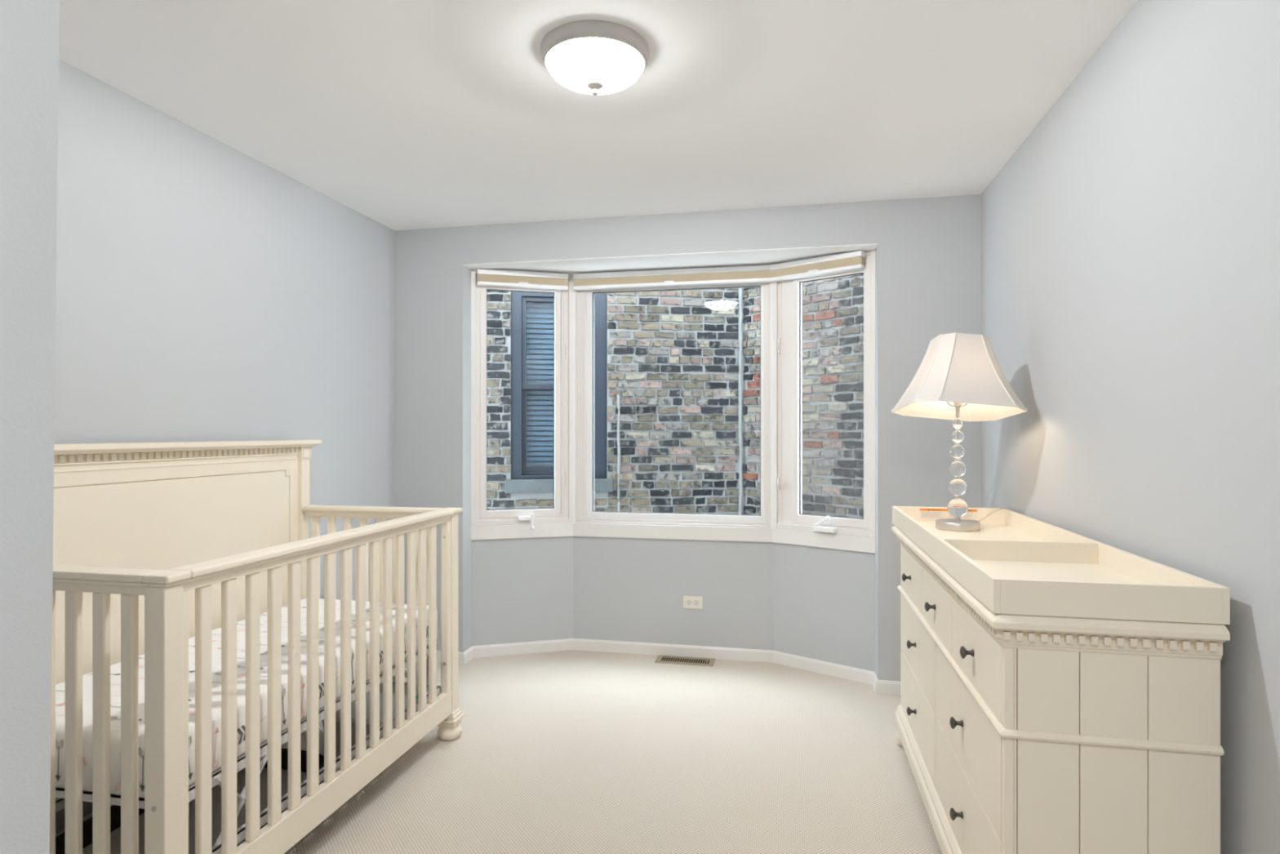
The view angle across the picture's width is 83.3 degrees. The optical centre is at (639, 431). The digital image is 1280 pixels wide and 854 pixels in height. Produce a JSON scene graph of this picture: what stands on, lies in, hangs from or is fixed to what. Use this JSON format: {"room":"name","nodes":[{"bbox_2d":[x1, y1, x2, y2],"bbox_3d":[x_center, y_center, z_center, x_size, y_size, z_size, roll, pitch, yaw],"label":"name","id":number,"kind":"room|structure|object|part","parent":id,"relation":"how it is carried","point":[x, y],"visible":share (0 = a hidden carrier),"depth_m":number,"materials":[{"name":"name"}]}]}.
{"room":"children's room","nodes":[
{"label":"children's room","id":0,"kind":"room"},
{"bbox_2d":[0,0,59,853],"bbox_3d":[-1.597,0.075,-0.167,1.560,2.450,2.225,0,0,12],"label":"wall","id":1,"kind":"structure","parent":0,"point":[29,28],"depth_m":0.72,"materials":[{"name":"paint"}]},
{"bbox_2d":[53,59,394,832],"bbox_3d":[-1.773,0.075,2.584,0.100,2.450,3.358,0,0,12],"label":"wall","id":2,"kind":"structure","parent":0,"point":[206,291],"depth_m":2.83,"materials":[{"name":"paint"}]},
{"bbox_2d":[55,804,112,836],"bbox_3d":[-1.718,1.267,2.573,0.012,0.066,3.158,0,0,12],"label":"baseboard","id":3,"kind":"structure","parent":2,"relation":"attached to","point":[90,815],"depth_m":2.29,"materials":[{"name":"white paint"}]},
{"bbox_2d":[471,536,573,645],"bbox_3d":[-0.704,0.921,4.285,0.602,0.757,0.120,0,0,-15],"label":"wall","id":4,"kind":"structure","parent":0,"point":[522,588],"depth_m":4.23,"materials":[{"name":"paint"}]},
{"bbox_2d":[471,268,573,530],"bbox_3d":[-0.692,-0.185,4.241,0.602,1.516,0.152,0,0,-15],"label":"window","id":5,"kind":"structure","parent":4,"relation":"in","point":[562,511],"depth_m":4.24,"materials":[{"name":"white plastic"}]},
{"bbox_3d":[-0.704,-0.184,4.247,0.469,1.368,0.054,0,0,-15],"label":"sash","id":6,"kind":"part","parent":5,"relation":"part of","materials":[{"name":"white plastic"}]},
{"bbox_2d":[477,268,568,290],"bbox_3d":[-0.680,-0.884,4.191,0.521,0.088,0.051,0,0,-15],"label":"window blind","id":7,"kind":"object","parent":5,"relation":"attached to","point":[488,277],"visible":1,"depth_m":4.17,"materials":[{"name":"white fabric"}]},
{"bbox_3d":[-0.680,-0.849,4.191,0.521,0.018,0.046,0,0,-15],"label":"rail","id":8,"kind":"part","parent":7,"relation":"part of","materials":[{"name":"white plastic"}]},
{"bbox_3d":[-0.662,0.526,4.201,0.095,0.093,0.060,0,0,-15],"label":"crank handle","id":9,"kind":"part","parent":5,"relation":"part of","materials":[{"name":"white plastic"}]},
{"bbox_2d":[58,0,1137,231],"bbox_3d":[-0.416,-1.190,1.194,3.320,0.080,5.570,0,0,12],"label":"ceiling","id":10,"kind":"structure","parent":0,"point":[404,114],"depth_m":2.47,"materials":[{"name":"paint"}]},
{"bbox_2d":[540,20,648,95],"bbox_3d":[-0.136,-1.083,2.175,0.327,0.133,0.327,0,0,12],"label":"ceiling light","id":11,"kind":"object","parent":10,"relation":"attached to","point":[593,65],"visible":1,"depth_m":2.08,"materials":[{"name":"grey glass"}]},
{"bbox_3d":[-0.136,-1.079,2.175,0.291,0.063,0.291,0,0,12],"label":"lamp shade","id":12,"kind":"part","parent":11,"relation":"part of","materials":[{"name":"white glass"}]},
{"bbox_2d":[280,649,942,853],"bbox_3d":[-0.373,1.330,1.405,3.320,0.060,6.000,0,0,12],"label":"floor","id":13,"kind":"structure","parent":0,"point":[570,751],"depth_m":2.77,"materials":[{"name":"carpet"}]},
{"bbox_2d":[55,747,324,853],"bbox_3d":[-1.351,1.222,2.200,0.542,0.157,0.840,0,0,12],"label":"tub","id":14,"kind":"object","parent":13,"relation":"on","point":[115,810],"visible":0.09,"depth_m":2.24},
{"bbox_2d":[49,440,463,853],"bbox_3d":[-1.308,0.668,2.443,0.822,1.263,1.559,0,0,12],"label":"crib","id":15,"kind":"object","parent":13,"relation":"on","point":[157,547],"visible":0.92,"depth_m":2.19,"materials":[{"name":"beige paint"}]},
{"bbox_3d":[-1.457,0.338,1.745,0.659,0.019,0.064,0,0,12],"label":"rail","id":16,"kind":"part","parent":15,"relation":"part of","materials":[{"name":"beige paint"}]},
{"bbox_3d":[-1.102,0.800,1.669,0.091,0.890,0.091,0,0,12],"label":"post","id":17,"kind":"part","parent":15,"relation":"part of","materials":[{"name":"beige paint"}]},
{"bbox_3d":[-1.656,0.584,2.515,0.005,0.832,1.267,0,0,12],"label":"raised panel","id":18,"kind":"part","parent":15,"relation":"part of","materials":[{"name":"beige paint"}]},
{"bbox_3d":[-1.656,0.611,2.515,0.005,0.978,1.377,0,0,12],"label":"panel frame","id":19,"kind":"part","parent":15,"relation":"part of","materials":[{"name":"beige paint"}]},
{"bbox_3d":[-1.652,0.081,2.513,0.013,0.021,1.363,0,0,12],"label":"dentil moulding","id":20,"kind":"part","parent":15,"relation":"part of","materials":[{"name":"beige paint"}]},
{"bbox_3d":[-1.651,0.052,2.513,0.098,0.031,1.559,0,0,12],"label":"cornice","id":21,"kind":"part","parent":15,"relation":"part of","materials":[{"name":"beige paint"}]},
{"bbox_2d":[55,598,437,798],"bbox_3d":[-1.301,0.801,2.437,0.634,0.167,1.356,0,0,12],"label":"mattress","id":22,"kind":"object","parent":15,"relation":"in","point":[115,669],"visible":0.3,"depth_m":2.09,"materials":[{"name":"white fabric"}]},
{"bbox_3d":[-1.517,0.656,3.217,0.091,1.177,0.091,0,0,12],"label":"post","id":23,"kind":"part","parent":15,"relation":"part of","materials":[{"name":"beige paint"}]},
{"bbox_3d":[-0.955,0.338,2.374,0.073,0.019,1.358,0,0,12],"label":"rail","id":24,"kind":"part","parent":15,"relation":"part of","materials":[{"name":"beige paint"}]},
{"bbox_3d":[-0.949,1.141,2.368,0.030,0.098,1.377,0,0,12],"label":"rail","id":25,"kind":"part","parent":15,"relation":"part of","materials":[{"name":"beige paint"}]},
{"bbox_3d":[-1.168,0.338,3.142,0.659,0.019,0.064,0,0,12],"label":"rail","id":26,"kind":"part","parent":15,"relation":"part of","materials":[{"name":"beige paint"}]},
{"bbox_3d":[-1.163,1.141,3.149,0.665,0.098,0.028,0,0,12],"label":"rail","id":27,"kind":"part","parent":15,"relation":"part of","materials":[{"name":"beige paint"}]},
{"bbox_3d":[-0.812,0.800,3.071,0.091,0.890,0.091,0,0,12],"label":"post","id":28,"kind":"part","parent":15,"relation":"part of","materials":[{"name":"beige paint"}]},
{"bbox_2d":[322,691,417,765],"bbox_3d":[-1.079,1.192,2.912,0.314,0.215,0.273,0,0,12],"label":"storage bin","id":29,"kind":"object","parent":13,"relation":"on","point":[367,694],"visible":0.09,"depth_m":2.81,"materials":[{"name":"grey plastic"}]},
{"bbox_3d":[-1.082,1.115,2.912,0.308,0.019,0.273,0,0,12],"label":"lid","id":30,"kind":"part","parent":29,"relation":"part of","materials":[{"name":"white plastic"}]},
{"bbox_2d":[654,654,715,666],"bbox_3d":[0.257,1.295,4.084,0.330,0.010,0.126,0,0,12],"label":"floor vent","id":31,"kind":"object","parent":13,"relation":"in","point":[660,658],"visible":1,"depth_m":4.08,"materials":[{"name":"beige metal"}]},
{"bbox_2d":[661,657,710,663],"bbox_3d":[0.257,1.298,4.084,0.278,0.001,0.086,0,0,12],"label":"grille","id":32,"kind":"object","parent":31,"relation":"attached to","point":[664,660],"depth_m":4.08,"materials":[{"name":"beige metal"}]},
{"bbox_2d":[891,525,1230,853],"bbox_3d":[1.129,0.847,2.257,0.444,0.906,1.557,0,0,12],"label":"dresser","id":33,"kind":"object","parent":13,"relation":"on","point":[1018,734],"visible":0.97,"depth_m":1.54,"materials":[{"name":"beige paint"}]},
{"bbox_3d":[1.027,0.562,2.779,0.032,0.032,0.032,0,0,12],"label":"knob","id":34,"kind":"part","parent":33,"relation":"part of","materials":[{"name":"brown metal"}]},
{"bbox_3d":[1.004,1.035,2.666,0.032,0.032,0.032,0,0,12],"label":"knob","id":35,"kind":"part","parent":33,"relation":"part of","materials":[{"name":"brown metal"}]},
{"bbox_3d":[1.004,0.788,2.666,0.032,0.032,0.032,0,0,12],"label":"knob","id":36,"kind":"part","parent":33,"relation":"part of","materials":[{"name":"brown metal"}]},
{"bbox_3d":[1.051,0.561,2.774,0.017,0.169,0.466,0,0,12],"label":"drawer","id":37,"kind":"part","parent":33,"relation":"part of","materials":[{"name":"beige paint"}]},
{"bbox_3d":[1.027,1.028,2.656,0.017,0.233,0.700,0,0,12],"label":"drawer","id":38,"kind":"part","parent":33,"relation":"part of","materials":[{"name":"beige paint"}]},
{"bbox_3d":[1.027,0.789,2.656,0.017,0.230,0.700,0,0,12],"label":"drawer","id":39,"kind":"part","parent":33,"relation":"part of","materials":[{"name":"beige paint"}]},
{"bbox_3d":[1.135,1.188,2.256,0.433,0.087,1.535,0,0,12],"label":"moulding","id":40,"kind":"part","parent":33,"relation":"part of","materials":[{"name":"beige paint"}]},
{"bbox_3d":[0.931,0.562,2.312,0.032,0.032,0.032,0,0,12],"label":"knob","id":41,"kind":"part","parent":33,"relation":"part of","materials":[{"name":"brown metal"}]},
{"bbox_3d":[0.955,0.561,2.307,0.017,0.169,0.477,0,0,12],"label":"drawer","id":42,"kind":"part","parent":33,"relation":"part of","materials":[{"name":"beige paint"}]},
{"bbox_3d":[0.855,1.035,1.948,0.032,0.032,0.032,0,0,12],"label":"knob","id":43,"kind":"part","parent":33,"relation":"part of","materials":[{"name":"brown metal"}]},
{"bbox_3d":[0.855,0.788,1.948,0.032,0.032,0.032,0,0,12],"label":"knob","id":44,"kind":"part","parent":33,"relation":"part of","materials":[{"name":"brown metal"}]},
{"bbox_3d":[0.953,0.843,2.294,0.018,0.754,1.491,0,0,12],"label":"frame","id":45,"kind":"part","parent":33,"relation":"part of","materials":[{"name":"beige paint"}]},
{"bbox_3d":[0.832,0.562,1.833,0.032,0.032,0.032,0,0,12],"label":"knob","id":46,"kind":"part","parent":33,"relation":"part of","materials":[{"name":"brown metal"}]},
{"bbox_3d":[0.878,1.028,1.938,0.017,0.233,0.709,0,0,12],"label":"drawer","id":47,"kind":"part","parent":33,"relation":"part of","materials":[{"name":"beige paint"}]},
{"bbox_3d":[0.878,0.789,1.938,0.017,0.230,0.709,0,0,12],"label":"drawer","id":48,"kind":"part","parent":33,"relation":"part of","materials":[{"name":"beige paint"}]},
{"bbox_3d":[0.856,0.561,1.829,0.017,0.169,0.491,0,0,12],"label":"drawer","id":49,"kind":"part","parent":33,"relation":"part of","materials":[{"name":"beige paint"}]},
{"bbox_3d":[1.127,0.439,2.248,0.414,0.018,1.507,0,0,12],"label":"dentil moulding","id":50,"kind":"part","parent":33,"relation":"part of","materials":[{"name":"beige paint"}]},
{"bbox_3d":[1.139,0.656,2.255,0.423,0.020,1.515,0,0,12],"label":"waist moulding","id":51,"kind":"part","parent":33,"relation":"part of","materials":[{"name":"beige paint"}]},
{"bbox_2d":[892,506,1230,624],"bbox_3d":[1.139,0.355,2.272,0.446,0.074,1.558,0,0,12],"label":"tray","id":52,"kind":"object","parent":33,"relation":"on","point":[1016,563],"visible":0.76,"depth_m":1.84,"materials":[{"name":"beige paint"}]},
{"bbox_2d":[891,332,1027,531],"bbox_3d":[1.269,0.237,2.791,0.505,1.226,0.432,0,0,3],"label":"table lamp","id":53,"kind":"object","parent":52,"relation":"on","point":[959,377],"visible":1,"depth_m":2.72,"materials":[{"name":"white fabric"}]},
{"bbox_3d":[1.092,-0.221,2.896,0.155,0.286,0.010,0,0,26],"label":"seam trim","id":54,"kind":"part","parent":53,"relation":"part of","materials":[{"name":"white fabric"}]},
{"bbox_3d":[1.084,-0.242,2.714,0.186,0.267,0.007,0,0,-38],"label":"seam trim","id":55,"kind":"part","parent":53,"relation":"part of","materials":[{"name":"white fabric"}]},
{"bbox_3d":[1.135,-0.243,2.658,0.006,0.266,0.187,0,0,41],"label":"seam trim","id":56,"kind":"part","parent":53,"relation":"part of","materials":[{"name":"white fabric"}]},
{"bbox_2d":[953,402,962,419],"bbox_3d":[1.234,-0.091,2.798,0.032,0.086,0.032,0,0,12],"label":"socket","id":57,"kind":"object","parent":53,"relation":"attached to","point":[957,405],"depth_m":2.79,"materials":[{"name":"metal"}]},
{"bbox_3d":[1.221,-0.209,2.783,0.407,0.332,0.404,0,0,3],"label":"lamp shade","id":58,"kind":"part","parent":53,"relation":"part of","materials":[{"name":"fabric"}]},
{"bbox_3d":[1.333,-0.195,2.938,0.006,0.305,0.108,0,0,41],"label":"seam trim","id":59,"kind":"part","parent":53,"relation":"part of","materials":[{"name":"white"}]},
{"bbox_3d":[1.427,0.580,2.896,0.284,0.541,0.022,0,0,-40],"label":"power cord","id":60,"kind":"part","parent":53,"relation":"part of","materials":[{"name":"beige plastic"}]},
{"bbox_3d":[1.317,-0.227,2.647,0.010,0.281,0.163,0,0,-21],"label":"seam trim","id":61,"kind":"part","parent":53,"relation":"part of","materials":[{"name":"white fabric"}]},
{"bbox_3d":[1.373,-0.216,2.697,0.010,0.286,0.154,0,0,-33],"label":"seam trim","id":62,"kind":"part","parent":53,"relation":"part of","materials":[{"name":"white fabric"}]},
{"bbox_3d":[1.004,0.833,1.528,0.392,0.734,0.012,0,0,12],"label":"panel","id":63,"kind":"part","parent":33,"relation":"part of","materials":[{"name":"beige paint"}]},
{"bbox_2d":[573,536,773,649],"bbox_3d":[0.189,0.921,4.245,1.172,0.757,0.120,0,0,12],"label":"wall","id":64,"kind":"structure","parent":0,"point":[626,589],"depth_m":4.18,"materials":[{"name":"paint"}]},
{"bbox_2d":[573,273,574,522],"bbox_3d":[-0.397,-0.200,4.307,0.028,1.486,0.028,0,0,12],"label":"trim","id":65,"kind":"structure","parent":64,"relation":"attached to","point":[573,273],"depth_m":4.29,"materials":[{"name":"white plastic"}]},
{"bbox_2d":[436,638,900,695],"bbox_3d":[0.162,1.267,3.986,3.120,0.066,0.397,0,0,12],"label":"baseboard","id":66,"kind":"structure","parent":64,"relation":"attached to","point":[881,686],"depth_m":4.13,"materials":[{"name":"white paint"}]},
{"bbox_2d":[574,264,771,528],"bbox_3d":[0.185,-0.200,4.226,1.172,1.486,0.098,0,0,12],"label":"window","id":67,"kind":"structure","parent":64,"relation":"in","point":[584,513],"depth_m":4.25,"materials":[{"name":"white plastic"}]},
{"bbox_2d":[573,265,770,290],"bbox_3d":[0.171,-0.884,4.149,1.144,0.088,0.051,0,0,12],"label":"window blind","id":68,"kind":"object","parent":67,"relation":"attached to","point":[757,273],"visible":0.92,"depth_m":4.13,"materials":[{"name":"white fabric"}]},
{"bbox_3d":[0.171,-0.849,4.149,1.144,0.018,0.046,0,0,12],"label":"rail","id":69,"kind":"part","parent":68,"relation":"part of","materials":[{"name":"white plastic"}]},
{"bbox_2d":[471,522,875,553],"bbox_3d":[0.146,0.583,4.057,2.264,0.079,0.305,0,0,12],"label":"trim","id":70,"kind":"structure","parent":64,"relation":"attached to","point":[845,542],"depth_m":4.15,"materials":[{"name":"white paint"}]},
{"bbox_2d":[682,595,702,608],"bbox_3d":[0.304,0.985,4.155,0.115,0.072,0.009,0,0,12],"label":"wall outlet","id":71,"kind":"object","parent":64,"relation":"attached to","point":[688,602],"visible":1,"depth_m":4.15,"materials":[{"name":"beige plastic"}]},
{"bbox_2d":[686,599,691,604],"bbox_3d":[0.283,0.985,4.157,0.032,0.033,0.003,0,0,12],"label":"socket","id":72,"kind":"object","parent":71,"relation":"attached to","point":[688,601],"depth_m":4.16,"materials":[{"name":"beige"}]},
{"bbox_2d":[693,600,698,605],"bbox_3d":[0.324,0.985,4.149,0.032,0.033,0.003,0,0,12],"label":"socket","id":73,"kind":"object","parent":71,"relation":"attached to","point":[695,602],"depth_m":4.15,"materials":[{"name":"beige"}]},
{"bbox_2d":[770,281,772,528],"bbox_3d":[0.751,-0.200,4.069,0.028,1.486,0.028,0,0,12],"label":"trim","id":74,"kind":"structure","parent":64,"relation":"attached to","point":[771,282],"depth_m":4.06,"materials":[{"name":"white plastic"}]},
{"bbox_2d":[493,250,854,273],"bbox_3d":[0.162,-0.972,4.137,2.360,0.057,0.432,0,0,12],"label":"ceiling","id":75,"kind":"structure","parent":0,"point":[772,259],"depth_m":4.05,"materials":[{"name":"paint"}]},
{"bbox_2d":[394,194,981,680],"bbox_3d":[0.136,0.075,3.860,3.320,2.450,0.115,0,0,12],"label":"wall","id":76,"kind":"structure","parent":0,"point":[928,250],"depth_m":3.73,"materials":[{"name":"paint"}]},
{"bbox_2d":[462,243,877,269],"bbox_3d":[0.108,-0.935,3.868,2.222,0.004,0.114,0,0,12],"label":"trim","id":77,"kind":"structure","parent":76,"relation":"attached to","point":[860,246],"depth_m":3.84,"materials":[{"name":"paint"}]},
{"bbox_2d":[773,542,875,671],"bbox_3d":[1.020,0.921,3.928,0.595,0.757,0.120,0,0,39],"label":"wall","id":78,"kind":"structure","parent":0,"point":[824,598],"depth_m":3.87,"materials":[{"name":"paint"}]},
{"bbox_2d":[772,249,875,537],"bbox_3d":[0.992,-0.200,3.893,0.595,1.486,0.151,0,0,39],"label":"window","id":79,"kind":"structure","parent":78,"relation":"in","point":[787,513],"depth_m":3.98,"materials":[{"name":"white plastic"}]},
{"bbox_2d":[769,250,865,282],"bbox_3d":[0.939,-0.884,3.868,0.532,0.088,0.051,0,0,39],"label":"window blind","id":80,"kind":"object","parent":79,"relation":"attached to","point":[853,260],"visible":1,"depth_m":3.83,"materials":[{"name":"white fabric"}]},
{"bbox_3d":[0.940,-0.849,3.868,0.532,0.018,0.046,0,0,39],"label":"rail","id":81,"kind":"part","parent":80,"relation":"part of","materials":[{"name":"white plastic"}]},
{"bbox_3d":[0.982,0.490,3.841,0.120,0.090,0.059,0,0,39],"label":"crank handle","id":82,"kind":"part","parent":79,"relation":"part of","materials":[{"name":"white plastic"}]},
{"bbox_2d":[981,0,1279,853],"bbox_3d":[1.168,0.075,0.907,0.100,2.450,5.450,0,0,12],"label":"wall","id":83,"kind":"structure","parent":0,"point":[1131,241],"depth_m":1.78,"materials":[{"name":"paint"}]},
{"bbox_3d":[0.864,1.950,6.638,11.000,0.100,4.650,0,0,12],"label":"floor","id":84,"kind":"structure","parent":0,"visible":0},
{"bbox_2d":[487,274,863,518],"bbox_3d":[-0.165,0.050,5.568,5.460,3.700,1.627,0,0,12],"label":"brick house","id":85,"kind":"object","parent":84,"relation":"on","point":[677,373],"visible":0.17,"depth_m":5.86,"materials":[{"name":"brick"}]},
{"bbox_3d":[-0.665,-0.715,5.862,0.586,0.744,0.045,0,0,-7],"label":"sash","id":86,"kind":"part","parent":85,"relation":"part of","materials":[{"name":"blue paint"}]},
{"bbox_3d":[-0.670,-0.015,5.901,0.586,0.734,0.045,0,0,-7],"label":"sash","id":87,"kind":"part","parent":85,"relation":"part of","materials":[{"name":"blue paint"}]},
{"bbox_3d":[-0.655,0.434,5.845,0.861,0.105,0.200,0,0,-7],"label":"stone sill","id":88,"kind":"part","parent":85,"relation":"part of","materials":[{"name":"grey stone"}]},
{"bbox_3d":[-0.660,-0.503,5.885,0.771,1.768,0.140,0,0,-7],"label":"window casing","id":89,"kind":"part","parent":85,"relation":"part of","materials":[{"name":"blue paint"}]}
]}

